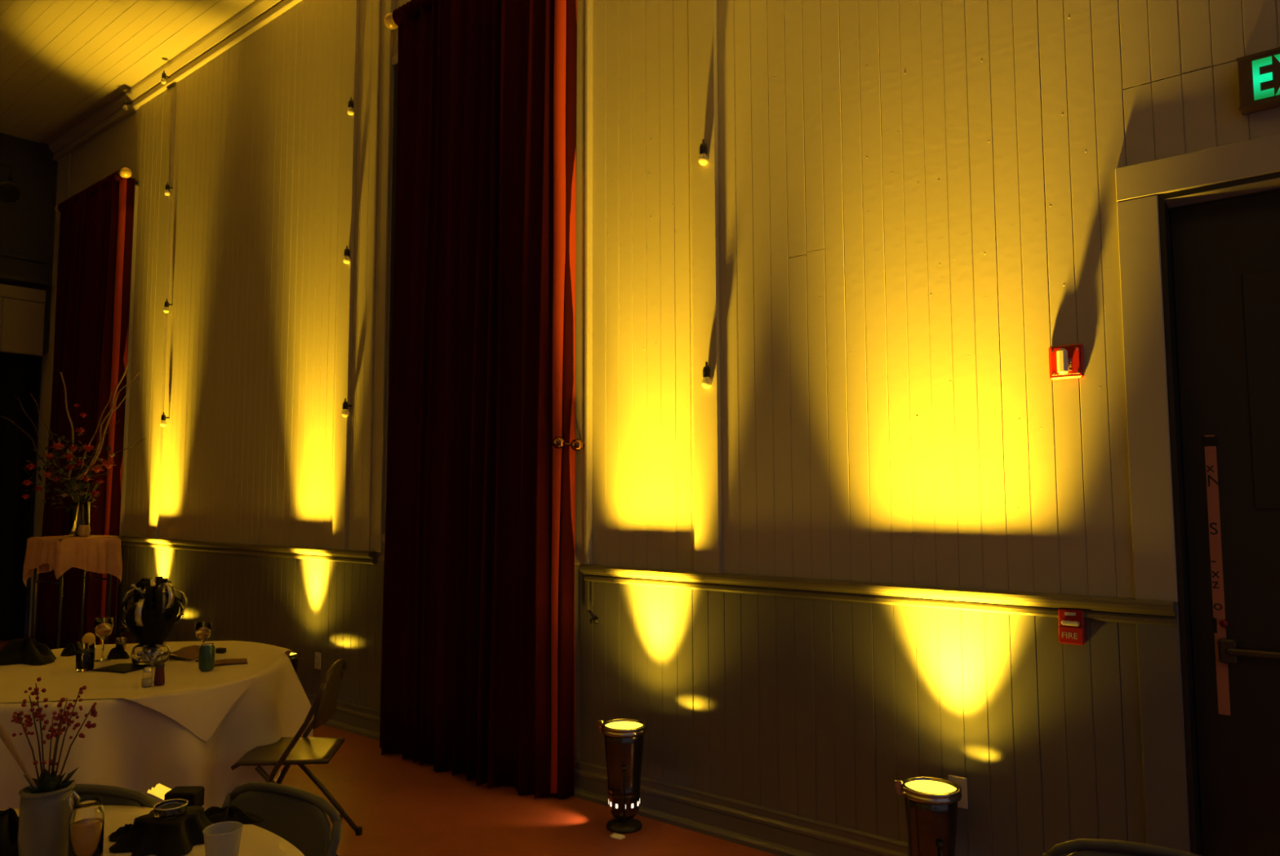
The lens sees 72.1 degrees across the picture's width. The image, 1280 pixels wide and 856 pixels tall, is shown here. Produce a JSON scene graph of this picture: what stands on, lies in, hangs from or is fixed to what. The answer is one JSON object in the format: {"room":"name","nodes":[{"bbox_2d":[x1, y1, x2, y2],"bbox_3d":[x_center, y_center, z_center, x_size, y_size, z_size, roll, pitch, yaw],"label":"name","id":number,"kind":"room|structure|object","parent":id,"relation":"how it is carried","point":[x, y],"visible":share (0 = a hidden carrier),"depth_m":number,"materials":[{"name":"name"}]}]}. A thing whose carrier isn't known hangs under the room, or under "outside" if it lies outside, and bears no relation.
{"room":"event venue","nodes":[
{"label":"event venue","id":0,"kind":"room"},
{"bbox_2d":[0,133,57,637],"bbox_3d":[-9.736,-0.692,6.760,0.750,5.585,9.250,-4,-6,39],"label":"wall","id":1,"kind":"structure","parent":0,"point":[27,227],"depth_m":9.91,"materials":[{"name":"paint"}]},
{"bbox_2d":[0,284,45,356],"bbox_3d":[-9.248,-1.413,6.768,0.075,0.740,8.090,-4,-6,39],"label":"panel","id":2,"kind":"object","parent":1,"relation":"attached to","point":[22,309],"visible":1,"depth_m":9.72,"materials":[{"name":"paint"}]},
{"bbox_2d":[0,251,49,287],"bbox_3d":[-9.201,-1.986,6.805,0.160,0.310,8.040,-4,-6,39],"label":"trim","id":3,"kind":"structure","parent":1,"relation":"attached to","point":[2,277],"depth_m":9.74,"materials":[{"name":"paint"}]},
{"bbox_2d":[0,0,255,144],"bbox_3d":[-4.275,-3.884,2.506,13.800,0.112,9.500,-4,-6,39],"label":"ceiling","id":4,"kind":"structure","parent":0,"point":[62,61],"depth_m":7.91,"materials":[{"name":"beige paint"}]},
{"bbox_2d":[0,160,22,204],"bbox_3d":[-6.740,-2.812,8.765,0.284,1.042,1.017,-4,-6,39],"label":"lamp","id":5,"kind":"object","parent":4,"relation":"hanging from","point":[11,193],"visible":1,"depth_m":9.01,"materials":[{"name":"black"}]},
{"bbox_2d":[0,636,779,855],"bbox_3d":[-4.265,1.774,2.138,13.900,0.080,9.600,-4,-6,39],"label":"floor","id":6,"kind":"structure","parent":0,"point":[402,807],"depth_m":4.24,"materials":[{"name":"brown wood"}]},
{"bbox_2d":[26,536,120,648],"bbox_3d":[-4.484,1.484,6.936,0.464,1.241,0.464,-3,-5,29],"label":"table","id":7,"kind":"object","parent":6,"relation":"on","point":[35,581],"visible":0.51,"depth_m":6.88,"materials":[{"name":"brown wood"}]},
{"bbox_2d":[22,534,122,586],"bbox_3d":[-4.485,1.057,6.970,0.572,0.392,0.570,-3,-5,29],"label":"tablecloth","id":8,"kind":"object","parent":7,"relation":"on","point":[102,555],"visible":0.85,"depth_m":6.82,"materials":[{"name":"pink fabric"}]},
{"bbox_2d":[0,361,145,537],"bbox_3d":[-4.539,0.131,6.978,0.559,1.448,0.958,-2,-5,17],"label":"flower arrangement","id":9,"kind":"object","parent":8,"relation":"on","point":[80,512],"visible":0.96,"depth_m":6.93,"materials":[{"name":"red plant"}]},
{"bbox_2d":[77,524,90,537],"bbox_3d":[-4.356,0.807,6.894,0.088,0.090,0.088,-4,-6,39],"label":"candle cup","id":10,"kind":"object","parent":8,"relation":"on","point":[83,531],"visible":1,"depth_m":6.86,"materials":[{"name":"brown"}]},
{"bbox_2d":[73,784,157,808],"bbox_3d":[-1.471,1.329,2.147,0.440,0.791,0.514,-1,-5,11],"label":"folding chair","id":11,"kind":"object","parent":6,"relation":"on","point":[108,795],"visible":0.25,"depth_m":2.32,"materials":[{"name":"grey paint"}]},
{"bbox_2d":[118,620,138,644],"bbox_3d":[-4.395,1.914,7.614,0.232,0.487,0.220,-4,-6,39],"label":"uplight","id":12,"kind":"object","parent":6,"relation":"on","point":[125,633],"visible":0.09,"depth_m":7.53,"materials":[{"name":"black metal"}]},
{"bbox_2d":[222,782,342,855],"bbox_3d":[-1.013,1.328,2.153,0.462,0.791,0.514,-3,-5,29],"label":"folding chair","id":13,"kind":"object","parent":6,"relation":"on","point":[299,816],"visible":0.77,"depth_m":2.29,"materials":[{"name":"grey paint"}]},
{"bbox_2d":[288,650,300,672],"bbox_3d":[-2.469,1.789,6.073,0.232,0.487,0.220,-4,-6,39],"label":"uplight","id":14,"kind":"object","parent":6,"relation":"on","point":[294,655],"visible":0.09,"depth_m":6.06,"materials":[{"name":"black metal"}]},
{"bbox_2d":[231,658,362,855],"bbox_3d":[-1.514,1.449,3.877,0.514,0.820,0.440,0,-4,-7],"label":"folding chair","id":15,"kind":"object","parent":6,"relation":"on","point":[301,751],"visible":0.88,"depth_m":3.84,"materials":[{"name":"brown metal"}]},
{"bbox_2d":[609,832,625,839],"bbox_3d":[-0.104,1.860,4.018,0.074,0.013,0.050,-4,-6,39],"label":"paper scrap","id":16,"kind":"object","parent":6,"relation":"on","point":[616,836],"visible":1,"depth_m":4.00,"materials":[{"name":"white paper"}]},
{"bbox_2d":[597,718,647,833],"bbox_3d":[-0.080,1.633,4.160,0.232,0.487,0.220,-4,-6,39],"label":"uplight","id":17,"kind":"object","parent":6,"relation":"on","point":[624,738],"visible":1,"depth_m":4.09,"materials":[{"name":"black metal"}]},
{"bbox_2d":[894,776,961,855],"bbox_3d":[1.079,1.560,3.265,0.232,0.487,0.220,-4,-6,39],"label":"uplight","id":18,"kind":"object","parent":6,"relation":"on","point":[933,801],"visible":1,"depth_m":3.20,"materials":[{"name":"black metal"}]},
{"bbox_2d":[906,795,910,855],"bbox_3d":[1.019,1.565,3.133,0.028,0.453,0.184,3,-5,-32],"label":"power cord","id":19,"kind":"object","parent":18,"relation":"attached to","point":[908,798],"visible":1,"depth_m":3.21,"materials":[{"name":"black rubber"}]},
{"bbox_2d":[1042,838,1202,855],"bbox_3d":[0.991,1.270,1.670,0.440,0.820,0.514,-3,-5,29],"label":"folding chair","id":20,"kind":"object","parent":6,"relation":"on","point":[1080,846],"visible":1,"depth_m":1.87,"materials":[{"name":"grey paint"}]},
{"bbox_3d":[-1.419,1.298,1.438,1.680,0.742,1.680,-4,-6,39],"label":"round table","id":21,"kind":"object","parent":6,"relation":"on","visible":0},
{"bbox_2d":[0,805,304,855],"bbox_3d":[-1.426,1.273,1.440,1.799,0.705,1.801,-4,-6,39],"label":"tablecloth","id":22,"kind":"object","parent":21,"relation":"on","point":[255,841],"visible":0.31,"depth_m":2.07,"materials":[{"name":"white fabric"}]},
{"bbox_2d":[0,807,18,855],"bbox_3d":[-1.420,0.910,1.991,0.128,0.102,0.145,-4,-6,39],"label":"ribbon","id":23,"kind":"object","parent":22,"relation":"on","point":[9,819],"visible":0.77,"depth_m":1.97,"materials":[{"name":"black fabric"}]},
{"bbox_2d":[11,677,97,855],"bbox_3d":[-1.299,0.758,1.946,0.181,0.397,0.105,-2,-5,26],"label":"flower pot","id":24,"kind":"object","parent":22,"relation":"on","point":[45,811],"visible":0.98,"depth_m":1.93,"materials":[{"name":"white ceramic"}]},
{"bbox_2d":[0,721,37,788],"bbox_3d":[-1.314,0.688,1.847,0.018,0.373,0.335,0,-4,-8],"label":"reed","id":25,"kind":"object","parent":24,"relation":"in","point":[4,736],"visible":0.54,"depth_m":1.84,"materials":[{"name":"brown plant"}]},
{"bbox_2d":[66,791,104,855],"bbox_3d":[-1.208,0.874,1.918,0.073,0.161,0.066,-4,-6,39],"label":"glass jar","id":26,"kind":"object","parent":22,"relation":"on","point":[86,819],"visible":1,"depth_m":1.89,"materials":[{"name":"white"}]},
{"bbox_2d":[108,823,133,841],"bbox_3d":[-1.207,0.953,2.082,0.100,0.029,0.068,-2,-5,21],"label":"napkin","id":27,"kind":"object","parent":22,"relation":"on","point":[121,832],"visible":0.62,"depth_m":2.07,"materials":[{"name":"black fabric"}]},
{"bbox_2d":[108,799,213,855],"bbox_3d":[-1.104,0.924,2.065,0.218,0.082,0.216,-1,-5,14],"label":"camera","id":28,"kind":"object","parent":22,"relation":"on","point":[172,828],"visible":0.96,"depth_m":2.02,"materials":[{"name":"black plastic"}]},
{"bbox_2d":[146,783,204,806],"bbox_3d":[-1.197,0.952,2.267,0.124,0.061,0.060,0,-4,-1],"label":"camera flash","id":29,"kind":"object","parent":22,"relation":"on","point":[194,795],"visible":0.82,"depth_m":2.25,"materials":[{"name":"black plastic"}]},
{"bbox_2d":[202,821,243,855],"bbox_3d":[-0.888,0.900,1.871,0.079,0.098,0.079,-4,-6,39],"label":"plastic cup","id":30,"kind":"object","parent":22,"relation":"on","point":[222,838],"visible":1,"depth_m":1.85,"materials":[{"name":"grey"}]},
{"bbox_2d":[204,805,263,824],"bbox_3d":[-1.034,0.958,2.186,0.183,0.035,0.104,-2,-5,22],"label":"napkin","id":31,"kind":"object","parent":22,"relation":"on","point":[215,815],"visible":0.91,"depth_m":2.17,"materials":[{"name":"black fabric"}]},
{"bbox_2d":[28,0,1279,855],"bbox_3d":[-1.403,-0.789,5.843,13.800,5.585,0.251,-4,-6,39],"label":"wall","id":32,"kind":"structure","parent":0,"point":[917,202],"depth_m":3.92,"materials":[{"name":"beige paint"}]},
{"bbox_2d":[47,224,59,453],"bbox_3d":[-6.434,-0.578,9.691,0.130,3.410,0.044,-4,-6,39],"label":"trim","id":33,"kind":"structure","parent":32,"relation":"attached to","point":[59,224],"depth_m":9.73,"materials":[{"name":"beige paint"}]},
{"bbox_2d":[54,167,137,214],"bbox_3d":[-5.588,-2.411,9.046,1.820,0.100,0.197,-4,-6,39],"label":"curtain rod","id":34,"kind":"object","parent":32,"relation":"attached to","point":[125,172],"visible":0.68,"depth_m":8.45,"materials":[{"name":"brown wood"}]},
{"bbox_2d":[34,169,135,649],"bbox_3d":[-5.621,-0.120,8.826,1.641,4.715,0.232,-4,-6,39],"label":"curtain","id":35,"kind":"object","parent":34,"relation":"hanging from","point":[95,251],"visible":0.81,"depth_m":8.62,"materials":[{"name":"red fabric"}]},
{"bbox_2d":[122,97,131,111],"bbox_3d":[-5.034,-3.175,8.637,0.050,0.130,0.077,-4,-6,39],"label":"light bulb","id":36,"kind":"object","parent":32,"relation":"attached to","point":[126,103],"visible":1,"depth_m":8.61,"materials":[{"name":"clear glass"}]},
{"bbox_2d":[123,97,131,105],"bbox_3d":[-5.032,-3.203,8.642,0.038,0.074,0.071,-4,-6,39],"label":"socket","id":37,"kind":"object","parent":36,"relation":"attached to","point":[125,102],"depth_m":8.62,"materials":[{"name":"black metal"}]},
{"bbox_2d":[120,185,138,536],"bbox_3d":[-4.972,-0.673,8.521,0.120,3.410,0.044,-4,-6,39],"label":"trim","id":38,"kind":"structure","parent":32,"relation":"attached to","point":[136,188],"depth_m":8.48,"materials":[{"name":"beige paint"}]},
{"bbox_2d":[148,87,176,537],"bbox_3d":[-4.391,-1.088,8.094,0.160,4.172,0.028,-4,-6,39],"label":"trim","id":39,"kind":"structure","parent":32,"relation":"attached to","point":[171,95],"depth_m":8.07,"materials":[{"name":"beige paint"}]},
{"bbox_2d":[160,412,168,426],"bbox_3d":[-4.254,-0.076,7.882,0.050,0.130,0.077,-4,-6,39],"label":"light bulb","id":40,"kind":"object","parent":39,"relation":"attached to","point":[162,424],"visible":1,"depth_m":7.86,"materials":[{"name":"clear glass"}]},
{"bbox_2d":[160,412,168,420],"bbox_3d":[-4.252,-0.103,7.886,0.038,0.075,0.071,-4,-6,39],"label":"socket","id":41,"kind":"object","parent":40,"relation":"attached to","point":[163,417],"depth_m":7.86,"materials":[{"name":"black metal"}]},
{"bbox_2d":[163,299,172,313],"bbox_3d":[-4.277,-1.103,7.978,0.050,0.130,0.077,-4,-6,39],"label":"light bulb","id":42,"kind":"object","parent":39,"relation":"attached to","point":[166,310],"visible":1,"depth_m":7.95,"materials":[{"name":"clear glass"}]},
{"bbox_2d":[164,299,172,307],"bbox_3d":[-4.275,-1.130,7.982,0.038,0.074,0.071,-4,-6,39],"label":"socket","id":43,"kind":"object","parent":42,"relation":"attached to","point":[166,304],"depth_m":7.96,"materials":[{"name":"black metal"}]},
{"bbox_2d":[160,70,169,84],"bbox_3d":[-4.373,-3.225,8.108,0.050,0.130,0.077,-4,-6,39],"label":"light bulb","id":44,"kind":"object","parent":32,"relation":"attached to","point":[163,81],"visible":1,"depth_m":8.09,"materials":[{"name":"clear glass"}]},
{"bbox_2d":[161,70,169,79],"bbox_3d":[-4.371,-3.253,8.113,0.038,0.075,0.071,-4,-6,39],"label":"socket","id":45,"kind":"object","parent":44,"relation":"attached to","point":[163,75],"depth_m":8.09,"materials":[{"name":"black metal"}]},
{"bbox_2d":[164,182,173,195],"bbox_3d":[-4.343,-2.202,8.113,0.050,0.130,0.077,-4,-6,39],"label":"light bulb","id":46,"kind":"object","parent":32,"relation":"attached to","point":[166,193],"visible":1,"depth_m":8.09,"materials":[{"name":"clear glass"}]},
{"bbox_2d":[164,182,173,190],"bbox_3d":[-4.341,-2.229,8.117,0.038,0.075,0.071,-4,-6,39],"label":"socket","id":47,"kind":"object","parent":46,"relation":"attached to","point":[167,187],"depth_m":8.09,"materials":[{"name":"black metal"}]},
{"bbox_2d":[48,0,302,161],"bbox_3d":[-1.435,-3.506,5.863,13.600,0.175,0.098,-4,-6,39],"label":"trim","id":48,"kind":"structure","parent":32,"relation":"attached to","point":[259,13],"depth_m":8.11,"materials":[{"name":"beige paint"}]},
{"bbox_2d":[120,535,376,564],"bbox_3d":[-3.370,0.964,7.096,4.110,0.085,0.062,-4,-6,39],"label":"trim","id":49,"kind":"structure","parent":32,"relation":"attached to","point":[279,551],"depth_m":6.70,"materials":[{"name":"grey paint"}]},
{"bbox_2d":[314,652,321,670],"bbox_3d":[-2.268,1.638,6.191,0.072,0.116,0.016,-4,-6,39],"label":"wall outlet","id":50,"kind":"object","parent":32,"relation":"attached to","point":[317,655],"visible":1,"depth_m":6.18,"materials":[{"name":"grey plastic"}]},
{"bbox_2d":[332,0,359,550],"bbox_3d":[-2.083,-1.239,6.247,0.150,4.172,0.028,-4,-6,39],"label":"trim","id":51,"kind":"structure","parent":32,"relation":"attached to","point":[352,7],"depth_m":6.21,"materials":[{"name":"beige paint"}]},
{"bbox_2d":[341,398,351,417],"bbox_3d":[-2.029,-0.138,6.095,0.050,0.130,0.077,-4,-6,39],"label":"light bulb","id":52,"kind":"object","parent":32,"relation":"attached to","point":[344,413],"visible":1,"depth_m":6.07,"materials":[{"name":"clear glass"}]},
{"bbox_2d":[342,398,351,409],"bbox_3d":[-2.027,-0.166,6.100,0.038,0.074,0.071,-4,-6,39],"label":"socket","id":53,"kind":"object","parent":52,"relation":"attached to","point":[345,405],"depth_m":6.07,"materials":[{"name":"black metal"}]},
{"bbox_2d":[342,245,350,263],"bbox_3d":[-2.051,-1.216,6.194,0.050,0.130,0.077,-4,-6,39],"label":"light bulb","id":54,"kind":"object","parent":32,"relation":"attached to","point":[346,260],"visible":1,"depth_m":6.17,"materials":[{"name":"clear glass"}]},
{"bbox_2d":[343,245,350,256],"bbox_3d":[-2.050,-1.244,6.198,0.038,0.074,0.071,-4,-6,39],"label":"socket","id":55,"kind":"object","parent":54,"relation":"attached to","point":[346,253],"depth_m":6.17,"materials":[{"name":"black metal"}]},
{"bbox_2d":[346,97,354,115],"bbox_3d":[-2.049,-2.288,6.273,0.050,0.130,0.077,-4,-6,39],"label":"light bulb","id":56,"kind":"object","parent":32,"relation":"attached to","point":[350,111],"visible":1,"depth_m":6.25,"materials":[{"name":"clear glass"}]},
{"bbox_2d":[347,97,353,108],"bbox_3d":[-2.048,-2.315,6.277,0.038,0.075,0.071,-4,-6,39],"label":"socket","id":57,"kind":"object","parent":56,"relation":"attached to","point":[350,104],"depth_m":6.25,"materials":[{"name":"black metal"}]},
{"bbox_2d":[366,0,394,551],"bbox_3d":[-1.755,-1.287,5.976,0.135,4.220,0.044,-4,-6,39],"label":"trim","id":58,"kind":"structure","parent":32,"relation":"attached to","point":[384,73],"depth_m":5.94,"materials":[{"name":"beige paint"}]},
{"bbox_2d":[382,54,397,542],"bbox_3d":[-1.023,-0.939,5.385,1.740,3.310,0.018,-4,-6,39],"label":"trim","id":59,"kind":"structure","parent":32,"relation":"in","point":[394,60],"depth_m":5.95,"materials":[{"name":"beige paint"}]},
{"bbox_2d":[383,13,398,29],"bbox_3d":[-0.992,-2.730,5.369,1.690,0.100,0.197,-4,-6,39],"label":"curtain rod","id":60,"kind":"object","parent":32,"relation":"attached to","point":[388,22],"visible":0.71,"depth_m":5.79,"materials":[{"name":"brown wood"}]},
{"bbox_2d":[379,0,577,799],"bbox_3d":[-1.011,-0.431,5.134,1.534,4.735,0.234,-4,-6,39],"label":"curtain","id":61,"kind":"object","parent":60,"relation":"hanging from","point":[477,656],"visible":1,"depth_m":4.98,"materials":[{"name":"red fabric"}]},
{"bbox_2d":[28,623,959,855],"bbox_3d":[-2.502,1.968,6.327,10.802,0.168,0.055,-4,-6,39],"label":"baseboard","id":62,"kind":"structure","parent":32,"relation":"attached to","point":[781,833],"depth_m":4.03,"materials":[{"name":"paint"}]},
{"bbox_2d":[552,436,584,451],"bbox_3d":[-0.373,0.084,4.640,0.180,0.078,0.091,1,-5,-20],"label":"curtain holdback","id":63,"kind":"object","parent":32,"relation":"attached to","point":[558,442],"visible":1,"depth_m":4.62,"materials":[{"name":"gold metal"}]},
{"bbox_2d":[574,0,592,565],"bbox_3d":[-0.322,-1.380,4.830,0.134,4.220,0.044,-4,-6,39],"label":"trim","id":64,"kind":"structure","parent":32,"relation":"attached to","point":[584,264],"depth_m":4.76,"materials":[{"name":"beige paint"}]},
{"bbox_2d":[585,580,593,609],"bbox_3d":[-0.267,0.859,4.631,0.047,0.195,0.022,-4,-6,39],"label":"trim","id":65,"kind":"structure","parent":32,"relation":"attached to","point":[587,583],"depth_m":4.62,"materials":[{"name":"grey paint"}]},
{"bbox_2d":[589,616,599,624],"bbox_3d":[-0.243,1.005,4.588,0.040,0.039,0.042,-4,-6,39],"label":"wall hook","id":66,"kind":"object","parent":32,"relation":"attached to","point":[595,620],"visible":1,"depth_m":4.59,"materials":[{"name":"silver metal"}]},
{"bbox_2d":[697,139,708,165],"bbox_3d":[0.317,-1.342,4.296,0.050,0.130,0.077,-4,-6,39],"label":"light bulb","id":67,"kind":"object","parent":32,"relation":"attached to","point":[703,160],"visible":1,"depth_m":4.27,"materials":[{"name":"clear glass"}]},
{"bbox_2d":[699,139,706,154],"bbox_3d":[0.319,-1.370,4.301,0.038,0.074,0.071,-4,-6,39],"label":"socket","id":68,"kind":"object","parent":67,"relation":"attached to","point":[703,147],"depth_m":4.27,"materials":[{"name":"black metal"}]},
{"bbox_2d":[690,0,722,573],"bbox_3d":[0.317,-1.395,4.326,0.140,4.172,0.028,-4,-6,39],"label":"trim","id":69,"kind":"structure","parent":32,"relation":"attached to","point":[704,91],"depth_m":4.26,"materials":[{"name":"beige paint"}]},
{"bbox_2d":[701,361,711,388],"bbox_3d":[0.326,-0.251,4.207,0.050,0.130,0.077,-4,-6,39],"label":"light bulb","id":70,"kind":"object","parent":32,"relation":"attached to","point":[706,383],"visible":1,"depth_m":4.18,"materials":[{"name":"clear glass"}]},
{"bbox_2d":[702,361,710,377],"bbox_3d":[0.328,-0.278,4.212,0.038,0.075,0.071,-4,-6,39],"label":"socket","id":71,"kind":"object","parent":70,"relation":"attached to","point":[706,370],"depth_m":4.18,"materials":[{"name":"black metal"}]},
{"bbox_2d":[579,564,1176,626],"bbox_3d":[0.751,0.696,3.798,2.690,0.085,0.062,-4,-6,39],"label":"trim","id":72,"kind":"structure","parent":32,"relation":"attached to","point":[1097,608],"depth_m":3.53,"materials":[{"name":"grey paint"}]},
{"bbox_2d":[947,774,968,808],"bbox_3d":[1.226,1.404,3.395,0.072,0.116,0.016,-4,-6,39],"label":"wall outlet","id":73,"kind":"object","parent":32,"relation":"attached to","point":[962,782],"visible":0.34,"depth_m":3.38,"materials":[{"name":"grey plastic"}]},
{"bbox_2d":[1048,343,1084,380],"bbox_3d":[1.555,-0.244,3.221,0.116,0.125,0.062,-4,-6,39],"label":"fire alarm strobe","id":74,"kind":"object","parent":32,"relation":"attached to","point":[1065,362],"visible":1,"depth_m":3.21,"materials":[{"name":"red plastic"}]},
{"bbox_2d":[1057,608,1086,645],"bbox_3d":[1.551,0.713,3.162,0.084,0.122,0.048,-4,-6,39],"label":"station","id":75,"kind":"object","parent":32,"relation":"attached to","point":[1072,623],"visible":1,"depth_m":3.15,"materials":[{"name":"red plastic"}]},
{"bbox_2d":[1136,603,1190,852],"bbox_3d":[2.529,1.136,2.361,2.074,1.183,0.020,-4,-6,39],"label":"trim","id":76,"kind":"structure","parent":32,"relation":"attached to","point":[1158,646],"depth_m":2.97,"materials":[{"name":"paint"}]},
{"bbox_2d":[1115,133,1279,603],"bbox_3d":[2.524,-0.221,2.465,2.074,1.535,0.021,-4,-6,39],"label":"trim","id":77,"kind":"structure","parent":32,"relation":"attached to","point":[1138,186],"depth_m":3.05,"materials":[{"name":"beige paint"}]},
{"bbox_2d":[1157,172,1279,855],"bbox_3d":[2.607,0.439,2.515,1.820,2.596,0.262,-4,-6,39],"label":"trim","id":78,"kind":"structure","parent":32,"relation":"attached to","point":[1188,707],"depth_m":3.00,"materials":[{"name":"paint"}]},
{"bbox_2d":[1158,177,1279,208],"bbox_3d":[2.566,-0.838,2.567,1.818,0.002,0.142,-4,-6,39],"label":"trim","id":79,"kind":"structure","parent":32,"relation":"attached to","point":[1270,184],"depth_m":3.01,"materials":[{"name":"beige paint"}]},
{"bbox_2d":[1169,188,1279,855],"bbox_3d":[2.248,0.469,2.778,0.888,2.567,0.090,-4,-6,39],"label":"door","id":80,"kind":"structure","parent":32,"relation":"in","point":[1225,252],"depth_m":2.98,"materials":[{"name":"paint"}]},
{"bbox_2d":[1202,435,1230,715],"bbox_3d":[1.967,0.495,2.997,0.046,0.944,0.007,-4,-6,39],"label":"strip","id":81,"kind":"object","parent":80,"relation":"attached to","point":[1209,442],"visible":1,"depth_m":3.00,"materials":[{"name":"brown paper"}]},
{"bbox_2d":[1235,47,1279,115],"bbox_3d":[2.137,-1.143,2.819,0.366,0.179,0.064,-4,-6,39],"label":"exit sign","id":82,"kind":"object","parent":32,"relation":"attached to","point":[1259,73],"visible":1,"depth_m":2.87,"materials":[{"name":"brown plastic"}]},
{"bbox_3d":[-2.490,1.511,4.136,1.520,0.742,1.520,-4,-6,39],"label":"round table","id":83,"kind":"object","parent":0,"visible":0},
{"bbox_2d":[0,641,313,811],"bbox_3d":[-2.491,1.498,4.117,1.755,0.733,1.743,-4,-6,39],"label":"tablecloth","id":84,"kind":"object","parent":83,"relation":"on","point":[132,745],"visible":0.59,"depth_m":3.57,"materials":[{"name":"white fabric"}]},
{"bbox_2d":[0,640,291,742],"bbox_3d":[-2.491,1.237,4.158,1.454,0.214,1.454,1,-4,-9],"label":"tablecloth","id":85,"kind":"object","parent":84,"relation":"on","point":[198,700],"visible":0.7,"depth_m":3.82,"materials":[{"name":"white fabric"}]},
{"bbox_2d":[0,637,56,665],"bbox_3d":[-3.002,1.087,4.321,0.326,0.112,0.286,-1,-5,16],"label":"bag","id":86,"kind":"object","parent":85,"relation":"on","point":[28,651],"visible":1,"depth_m":4.27,"materials":[{"name":"black fabric"}]},
{"bbox_2d":[60,643,75,656],"bbox_3d":[-2.916,1.128,4.500,0.112,0.057,0.090,-4,-6,39],"label":"napkin","id":87,"kind":"object","parent":85,"relation":"on","point":[70,650],"visible":0.88,"depth_m":4.47,"materials":[{"name":"black fabric"}]},
{"bbox_2d":[75,632,95,671],"bbox_3d":[-2.571,1.035,4.081,0.078,0.174,0.082,2,-5,-27],"label":"glass tumbler","id":88,"kind":"object","parent":85,"relation":"on","point":[86,649],"visible":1,"depth_m":4.06,"materials":[{"name":"white"}]},
{"bbox_2d":[93,617,113,662],"bbox_3d":[-2.636,1.038,4.323,0.081,0.207,0.081,0,-4,-6],"label":"wine glass","id":89,"kind":"object","parent":85,"relation":"on","point":[104,626],"visible":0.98,"depth_m":4.30,"materials":[{"name":"white"}]},
{"bbox_2d":[106,644,129,659],"bbox_3d":[-2.613,1.114,4.402,0.150,0.068,0.084,-4,-6,39],"label":"napkin","id":90,"kind":"object","parent":85,"relation":"on","point":[117,652],"visible":1,"depth_m":4.38,"materials":[{"name":"black fabric"}]},
{"bbox_2d":[92,662,149,673],"bbox_3d":[-2.423,1.118,4.110,0.200,0.013,0.154,-2,-5,19],"label":"napkin","id":91,"kind":"object","parent":85,"relation":"on","point":[120,668],"visible":0.86,"depth_m":4.09,"materials":[{"name":"black fabric"}]},
{"bbox_2d":[115,637,126,649],"bbox_3d":[-2.733,1.136,4.634,0.052,0.060,0.051,-4,-6,39],"label":"votive candle","id":92,"kind":"object","parent":85,"relation":"on","point":[122,641],"visible":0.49,"depth_m":4.62,"materials":[{"name":"clear glass"}]},
{"bbox_2d":[141,666,153,687],"bbox_3d":[-2.087,1.053,3.729,0.044,0.082,0.044,-4,-6,39],"label":"salt shaker","id":93,"kind":"object","parent":85,"relation":"on","point":[147,679],"visible":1,"depth_m":3.71,"materials":[{"name":"clear glass"}]},
{"bbox_2d":[119,576,187,666],"bbox_3d":[-2.331,0.924,4.199,0.307,0.409,0.289,-4,-6,39],"label":"centrepiece","id":94,"kind":"object","parent":85,"relation":"on","point":[152,615],"visible":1,"depth_m":4.14,"materials":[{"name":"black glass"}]},
{"bbox_2d":[130,641,171,666],"bbox_3d":[-2.330,1.077,4.192,0.170,0.103,0.170,-4,-6,39],"label":"bowl","id":95,"kind":"object","parent":94,"relation":"on","point":[146,654],"depth_m":4.13,"materials":[{"name":"clear glass"}]},
{"bbox_2d":[153,662,164,685],"bbox_3d":[-2.053,1.049,3.761,0.042,0.096,0.042,-4,-6,39],"label":"pepper shaker","id":96,"kind":"object","parent":85,"relation":"on","point":[159,677],"visible":1,"depth_m":3.75,"materials":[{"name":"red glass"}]},
{"bbox_2d":[170,647,199,660],"bbox_3d":[-2.297,1.126,4.394,0.200,0.040,0.154,0,-4,4],"label":"napkin","id":97,"kind":"object","parent":85,"relation":"on","point":[188,653],"visible":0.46,"depth_m":4.38,"materials":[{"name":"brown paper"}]},
{"bbox_2d":[177,644,199,650],"bbox_3d":[-2.354,1.157,4.624,0.120,0.015,0.102,1,-5,-11],"label":"napkin","id":98,"kind":"object","parent":85,"relation":"on","point":[196,647],"visible":0.41,"depth_m":4.63,"materials":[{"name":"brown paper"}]},
{"bbox_2d":[195,622,211,662],"bbox_3d":[-2.142,1.047,4.314,0.072,0.185,0.072,0,-4,-6],"label":"wine glass","id":99,"kind":"object","parent":85,"relation":"on","point":[203,629],"visible":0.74,"depth_m":4.29,"materials":[{"name":"white"}]},
{"bbox_2d":[198,643,214,671],"bbox_3d":[-2.004,1.060,4.072,0.066,0.122,0.066,-4,-6,39],"label":"drink can","id":100,"kind":"object","parent":85,"relation":"on","point":[206,651],"visible":1,"depth_m":4.05,"materials":[{"name":"paint"}]},
{"bbox_2d":[215,647,226,653],"bbox_3d":[-2.156,1.144,4.528,0.044,0.024,0.032,-1,-4,10],"label":"box","id":101,"kind":"object","parent":85,"relation":"on","point":[220,650],"visible":1,"depth_m":4.51,"materials":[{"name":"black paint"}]},
{"bbox_2d":[214,658,247,665],"bbox_3d":[-1.997,1.128,4.241,0.190,0.011,0.113,2,-5,-26],"label":"napkin","id":102,"kind":"object","parent":85,"relation":"on","point":[224,661],"visible":0.73,"depth_m":4.24,"materials":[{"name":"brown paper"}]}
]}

